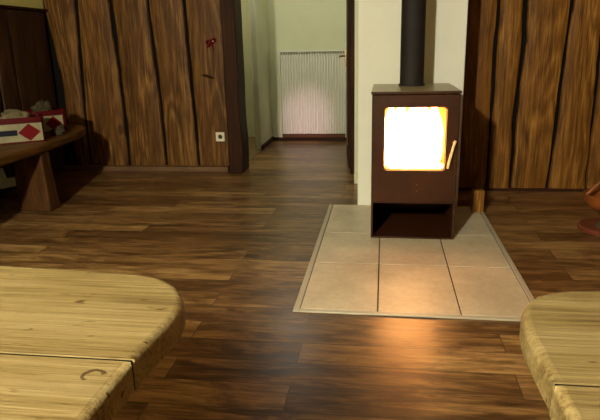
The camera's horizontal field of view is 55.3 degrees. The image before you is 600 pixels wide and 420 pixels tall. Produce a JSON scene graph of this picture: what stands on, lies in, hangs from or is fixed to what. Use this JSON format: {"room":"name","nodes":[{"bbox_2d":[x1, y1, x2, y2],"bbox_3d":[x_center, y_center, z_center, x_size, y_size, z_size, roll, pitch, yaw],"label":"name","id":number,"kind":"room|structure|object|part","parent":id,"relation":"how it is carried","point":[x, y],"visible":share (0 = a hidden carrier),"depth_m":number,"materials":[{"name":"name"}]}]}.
{"room":"traditional dwelling","nodes":[
{"label":"traditional dwelling","id":0,"kind":"room"},
{"bbox_2d":[0,0,65,194],"bbox_3d":[-3.037,-0.446,1.541,0.156,2.450,8.320,1,16,8],"label":"wall","id":1,"kind":"structure","parent":0,"point":[26,68],"depth_m":5.09,"materials":[{"name":"brown wood"}]},
{"bbox_2d":[0,5,47,11],"bbox_3d":[-2.972,-0.737,1.489,0.050,0.025,8.200,1,16,8],"label":"trim","id":2,"kind":"structure","parent":1,"relation":"attached to","point":[1,6],"depth_m":5.01,"materials":[{"name":"brown wood"}]},
{"bbox_2d":[43,0,228,165],"bbox_3d":[-1.583,-1.602,5.432,1.852,2.450,0.192,1,16,8],"label":"wall","id":3,"kind":"structure","parent":0,"point":[127,72],"depth_m":5.44,"materials":[{"name":"brown wood"}]},
{"bbox_2d":[62,165,229,171],"bbox_3d":[-1.526,-0.408,5.616,1.710,0.050,0.070,1,16,8],"label":"baseboard","id":4,"kind":"structure","parent":3,"relation":"attached to","point":[139,168],"depth_m":5.58,"materials":[{"name":"brown wood"}]},
{"bbox_2d":[201,74,213,78],"bbox_3d":[-0.859,-1.240,5.325,0.120,0.043,0.030,1,16,8],"label":"wooden peg","id":5,"kind":"object","parent":3,"relation":"attached to","point":[204,75],"visible":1,"depth_m":5.32,"materials":[{"name":"brown wood"}]},
{"bbox_2d":[206,38,215,49],"bbox_3d":[-0.813,-1.514,5.225,0.099,0.109,0.040,1,16,8],"label":"ribbon bow","id":6,"kind":"object","parent":3,"relation":"attached to","point":[211,42],"visible":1,"depth_m":5.22,"materials":[{"name":"red fabric"}]},
{"bbox_2d":[216,132,224,140],"bbox_3d":[-0.761,-0.699,5.470,0.085,0.086,0.018,1,16,8],"label":"power socket","id":7,"kind":"object","parent":3,"relation":"attached to","point":[220,136],"visible":1,"depth_m":5.46,"materials":[{"name":"white plastic"}]},
{"bbox_2d":[220,0,248,172],"bbox_3d":[-0.608,-1.362,5.254,0.145,2.040,0.270,1,16,8],"label":"trim","id":8,"kind":"structure","parent":3,"relation":"attached to","point":[230,10],"depth_m":5.22,"materials":[{"name":"brown wood"}]},
{"bbox_2d":[241,0,254,136],"bbox_3d":[-1.275,-2.169,7.374,1.910,2.450,0.100,1,16,8],"label":"wall","id":9,"kind":"structure","parent":0,"point":[244,3],"depth_m":7.33,"materials":[{"name":"paint"}]},
{"bbox_2d":[249,0,272,149],"bbox_3d":[-0.459,-1.969,6.607,0.070,2.450,0.720,1,16,8],"label":"wall","id":10,"kind":"structure","parent":0,"point":[258,9],"depth_m":6.54,"materials":[{"name":"paint"}]},
{"bbox_2d":[261,136,273,149],"bbox_3d":[-0.387,-0.812,6.923,0.020,0.050,0.680,1,16,8],"label":"baseboard","id":11,"kind":"structure","parent":10,"relation":"attached to","point":[271,139],"depth_m":6.85,"materials":[{"name":"brown wood"}]},
{"bbox_2d":[0,137,599,419],"bbox_3d":[0.286,0.527,2.405,6.500,0.064,10.360,1,16,8],"label":"floor","id":12,"kind":"structure","parent":0,"point":[237,248],"depth_m":2.89,"materials":[{"name":"brown wood"}]},
{"bbox_2d":[0,125,85,211],"bbox_3d":[-2.194,-0.170,4.037,0.785,0.500,2.749,1,16,8],"label":"bench","id":13,"kind":"object","parent":12,"relation":"on","point":[34,177],"visible":0.9,"depth_m":4.24,"materials":[{"name":"brown wood"}]},
{"bbox_2d":[0,168,15,188],"bbox_3d":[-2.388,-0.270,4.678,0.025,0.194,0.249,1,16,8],"label":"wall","id":14,"kind":"structure","parent":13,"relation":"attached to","point":[5,182],"depth_m":4.63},
{"bbox_2d":[0,113,45,144],"bbox_3d":[-2.153,-0.610,4.318,0.408,0.187,0.268,-9,18,-26],"label":"storage box","id":15,"kind":"object","parent":13,"relation":"on","point":[30,129],"visible":0.98,"depth_m":4.23,"materials":[{"name":"cardboard"}]},
{"bbox_2d":[0,109,29,118],"bbox_3d":[-2.142,-0.687,4.305,0.223,0.141,0.224,-6,17,-15],"label":"folded cloth","id":16,"kind":"object","parent":15,"relation":"in","point":[9,113],"visible":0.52,"depth_m":4.24,"materials":[{"name":"beige fabric"}]},
{"bbox_3d":[-2.082,-0.566,4.216,0.345,0.131,0.004,-9,18,-26],"label":"label panel","id":17,"kind":"part","parent":15,"relation":"part of","materials":[{"name":"white paper"}]},
{"bbox_2d":[19,124,40,140],"bbox_3d":[-2.006,-0.578,4.251,0.154,0.128,0.002,-9,18,-26],"label":"print","id":18,"kind":"object","parent":15,"relation":"attached to","point":[27,132],"depth_m":4.25},
{"bbox_3d":[-1.978,-0.218,4.291,0.260,0.440,0.148,1,16,8],"label":"leg","id":19,"kind":"part","parent":13,"relation":"part of","materials":[{"name":"brown wood"}]},
{"bbox_3d":[-2.196,-0.382,3.975,0.780,0.060,2.749,1,16,8],"label":"seat","id":20,"kind":"part","parent":13,"relation":"part of","materials":[{"name":"brown wood"}]},
{"bbox_2d":[24,107,67,132],"bbox_3d":[-2.138,-0.755,4.831,0.278,0.182,0.248,-13,20,-36],"label":"storage box","id":21,"kind":"object","parent":13,"relation":"on","point":[56,117],"visible":0.65,"depth_m":4.75,"materials":[{"name":"red cardboard"}]},
{"bbox_2d":[30,100,52,111],"bbox_3d":[-2.149,-0.833,4.783,0.178,0.164,0.179,-15,21,-38],"label":"folded cloth","id":22,"kind":"object","parent":21,"relation":"in","point":[41,105],"visible":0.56,"depth_m":4.74,"materials":[{"name":"grey fabric"}]},
{"bbox_3d":[-2.052,-0.718,4.752,0.170,0.126,0.004,-13,20,-36],"label":"label panel","id":23,"kind":"part","parent":21,"relation":"part of","materials":[{"name":"white paper"}]},
{"bbox_2d":[46,116,61,128],"bbox_3d":[-2.044,-0.719,4.755,0.130,0.123,0.002,-13,20,-36],"label":"print","id":24,"kind":"object","parent":21,"relation":"attached to","point":[51,121],"depth_m":4.75},
{"bbox_2d":[50,126,65,135],"bbox_3d":[-1.946,-0.641,4.608,0.106,0.073,0.110,11,20,37],"label":"bundle","id":25,"kind":"object","parent":13,"relation":"on","point":[58,130],"visible":1,"depth_m":4.58,"materials":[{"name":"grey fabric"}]},
{"bbox_2d":[0,266,184,419],"bbox_3d":[-1.099,0.573,0.906,1.785,0.750,0.945,1,16,8],"label":"table","id":26,"kind":"object","parent":12,"relation":"on","point":[75,345],"visible":1,"depth_m":0.83,"materials":[{"name":"brown wood"}]},
{"bbox_2d":[293,204,534,321],"bbox_3d":[0.631,0.217,3.333,1.088,0.009,1.776,1,16,8],"label":"hearth","id":27,"kind":"object","parent":12,"relation":"on","point":[472,275],"visible":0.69,"depth_m":2.93,"materials":[{"name":"tile"}]},
{"bbox_2d":[371,0,461,239],"bbox_3d":[0.685,-1.077,3.401,0.501,2.436,0.692,1,16,8],"label":"wood stove","id":28,"kind":"object","parent":27,"relation":"on","point":[405,203],"visible":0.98,"depth_m":3.40,"materials":[{"name":"metal"}]},
{"bbox_2d":[384,107,443,168],"bbox_3d":[0.687,-0.453,3.503,0.393,0.414,0.334,1,16,8],"label":"fire","id":29,"kind":"object","parent":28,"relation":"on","point":[414,138],"visible":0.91,"depth_m":3.46,"materials":[{"name":"white"}]},
{"bbox_3d":[0.660,-0.348,3.305,0.483,0.622,0.015,1,16,8],"label":"door","id":30,"kind":"part","parent":28,"relation":"part of","materials":[{"name":"metal"}]},
{"bbox_3d":[0.697,-0.749,3.521,0.499,0.012,0.643,1,16,8],"label":"plate","id":31,"kind":"part","parent":28,"relation":"part of","materials":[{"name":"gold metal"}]},
{"bbox_3d":[0.861,-0.316,3.256,0.050,0.164,0.044,1,16,8],"label":"door handle","id":32,"kind":"part","parent":28,"relation":"part of","materials":[{"name":"metal"}]},
{"bbox_2d":[471,189,484,211],"bbox_3d":[1.228,-0.066,3.965,0.078,0.155,0.060,1,16,8],"label":"wooden block","id":33,"kind":"object","parent":27,"relation":"on","point":[477,196],"visible":1,"depth_m":3.94,"materials":[{"name":"brown wood"}]},
{"bbox_2d":[519,291,599,419],"bbox_3d":[1.183,0.620,0.545,1.794,0.750,0.874,1,16,8],"label":"table","id":34,"kind":"object","parent":12,"relation":"on","point":[559,335],"visible":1,"depth_m":0.77,"materials":[{"name":"brown wood"}]},
{"bbox_2d":[577,181,599,236],"bbox_3d":[1.902,-0.041,3.494,0.356,0.354,0.356,1,16,8],"label":"footed bowl","id":35,"kind":"object","parent":12,"relation":"on","point":[591,226],"visible":1,"depth_m":3.50,"materials":[{"name":"brown wood"}]},
{"bbox_3d":[1.899,-0.146,3.463,0.323,0.134,0.018,1,16,8],"label":"handle","id":36,"kind":"part","parent":35,"relation":"part of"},
{"bbox_2d":[268,0,345,136],"bbox_3d":[0.288,-2.074,6.907,1.460,2.450,0.120,1,16,8],"label":"wall","id":37,"kind":"structure","parent":0,"point":[294,25],"depth_m":6.85,"materials":[{"name":"paint"}]},
{"bbox_2d":[274,137,345,139],"bbox_3d":[0.192,-0.894,7.181,1.090,0.035,0.040,1,16,8],"label":"baseboard","id":38,"kind":"structure","parent":37,"relation":"attached to","point":[275,138],"depth_m":7.16,"materials":[{"name":"brown wood"}]},
{"bbox_2d":[279,50,346,137],"bbox_3d":[0.165,-1.411,7.001,0.805,1.040,0.104,1,16,8],"label":"panel radiator","id":39,"kind":"object","parent":37,"relation":"attached to","point":[312,86],"visible":0.88,"depth_m":6.96,"materials":[{"name":"metal"}]},
{"bbox_3d":[-0.230,-1.409,7.048,0.010,1.028,0.082,1,16,8],"label":"panel","id":40,"kind":"part","parent":39,"relation":"part of","materials":[{"name":"metal"}]},
{"bbox_2d":[279,50,344,54],"bbox_3d":[0.151,-1.886,6.853,0.805,0.045,0.082,1,16,8],"label":"grille","id":41,"kind":"object","parent":39,"relation":"attached to","point":[306,51],"depth_m":6.83,"materials":[{"name":"metal"}]},
{"bbox_3d":[0.174,-0.928,7.121,0.785,0.045,0.060,1,16,8],"label":"rail","id":42,"kind":"part","parent":39,"relation":"part of","materials":[{"name":"metal"}]},
{"bbox_3d":[0.557,-1.396,6.936,0.010,1.028,0.082,1,16,8],"label":"panel","id":43,"kind":"part","parent":39,"relation":"part of","materials":[{"name":"metal"}]},
{"bbox_2d":[354,0,357,183],"bbox_3d":[0.649,-1.724,5.661,0.100,2.450,2.340,1,16,8],"label":"wall","id":44,"kind":"structure","parent":0,"point":[356,1],"depth_m":4.71,"materials":[{"name":"paint"}]},
{"bbox_2d":[339,0,350,166],"bbox_3d":[0.441,-1.486,5.627,0.123,2.000,0.808,0,16,4],"label":"door","id":45,"kind":"structure","parent":44,"relation":"in","point":[348,2],"depth_m":5.41,"materials":[{"name":"brown wood"}]},
{"bbox_3d":[0.447,-1.567,5.910,0.064,0.180,0.259,9,19,31],"label":"handle","id":46,"kind":"part","parent":45,"relation":"part of","materials":[{"name":"gold metal"}]},
{"bbox_2d":[350,0,354,173],"bbox_3d":[0.477,-1.343,5.093,0.054,2.040,0.240,1,16,8],"label":"trim","id":47,"kind":"structure","parent":44,"relation":"attached to","point":[352,19],"depth_m":5.02,"materials":[{"name":"brown wood"}]},
{"bbox_2d":[357,0,467,205],"bbox_3d":[0.798,-1.299,4.169,0.717,2.450,0.690,1,16,8],"label":"wall","id":48,"kind":"structure","parent":0,"point":[379,21],"depth_m":3.88,"materials":[{"name":"white paint"}]},
{"bbox_2d":[458,0,599,188],"bbox_3d":[2.489,-1.340,4.165,2.700,2.450,0.198,1,16,8],"label":"wall","id":49,"kind":"structure","parent":0,"point":[531,109],"depth_m":4.32,"materials":[{"name":"brown wood"}]},
{"bbox_2d":[458,187,588,191],"bbox_3d":[2.488,-0.152,4.429,2.540,0.022,0.035,1,16,8],"label":"baseboard","id":50,"kind":"structure","parent":49,"relation":"attached to","point":[459,188],"depth_m":4.52,"materials":[{"name":"brown wood"}]}
]}

